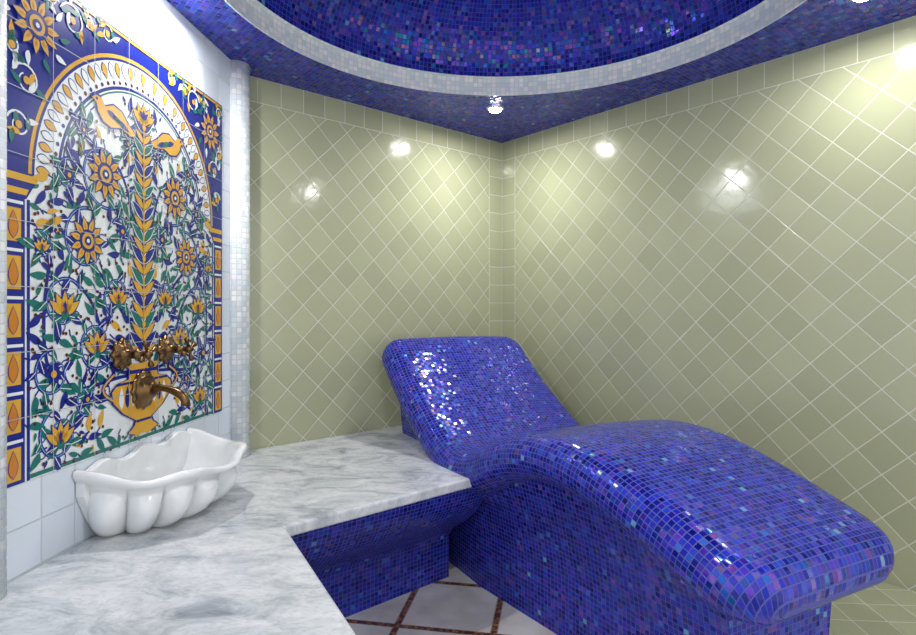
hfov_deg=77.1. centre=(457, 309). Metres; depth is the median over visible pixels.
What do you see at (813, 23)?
ceiling soffit
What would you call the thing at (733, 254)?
wall
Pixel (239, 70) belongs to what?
column
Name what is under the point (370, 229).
wall
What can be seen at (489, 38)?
ceiling
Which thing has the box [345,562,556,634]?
floor
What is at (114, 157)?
tile mural
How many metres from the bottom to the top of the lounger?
1.049 m
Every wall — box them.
[7,0,229,583]
[250,76,501,449]
[502,16,915,591]
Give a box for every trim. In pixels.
[224,0,805,95]
[829,582,915,634]
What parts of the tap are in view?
valve handle, valve handle, valve handle, valve handle, spout, valve handle, valve handle, valve handle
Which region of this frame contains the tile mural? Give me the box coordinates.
[7,0,222,487]
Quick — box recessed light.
[486,105,503,112]
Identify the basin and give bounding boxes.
[72,428,246,536]
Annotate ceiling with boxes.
[258,0,763,76]
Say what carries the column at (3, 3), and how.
on the bench
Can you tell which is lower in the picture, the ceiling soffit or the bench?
the bench
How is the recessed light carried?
attached to the ceiling soffit
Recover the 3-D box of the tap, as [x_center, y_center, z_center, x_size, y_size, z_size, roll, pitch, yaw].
[-0.986,0.210,1.945,0.180,0.252,0.350,0,0,0]
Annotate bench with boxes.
[0,426,483,634]
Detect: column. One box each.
[0,0,6,599]
[230,60,249,457]
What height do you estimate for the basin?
0.221 m
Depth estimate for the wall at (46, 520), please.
1.97 m
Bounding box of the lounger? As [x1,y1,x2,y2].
[382,336,893,634]
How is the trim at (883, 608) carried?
attached to the wall at (733, 254)
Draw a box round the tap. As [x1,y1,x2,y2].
[110,334,196,409]
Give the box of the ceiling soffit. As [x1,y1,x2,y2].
[167,0,915,142]
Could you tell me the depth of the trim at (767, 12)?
2.73 m

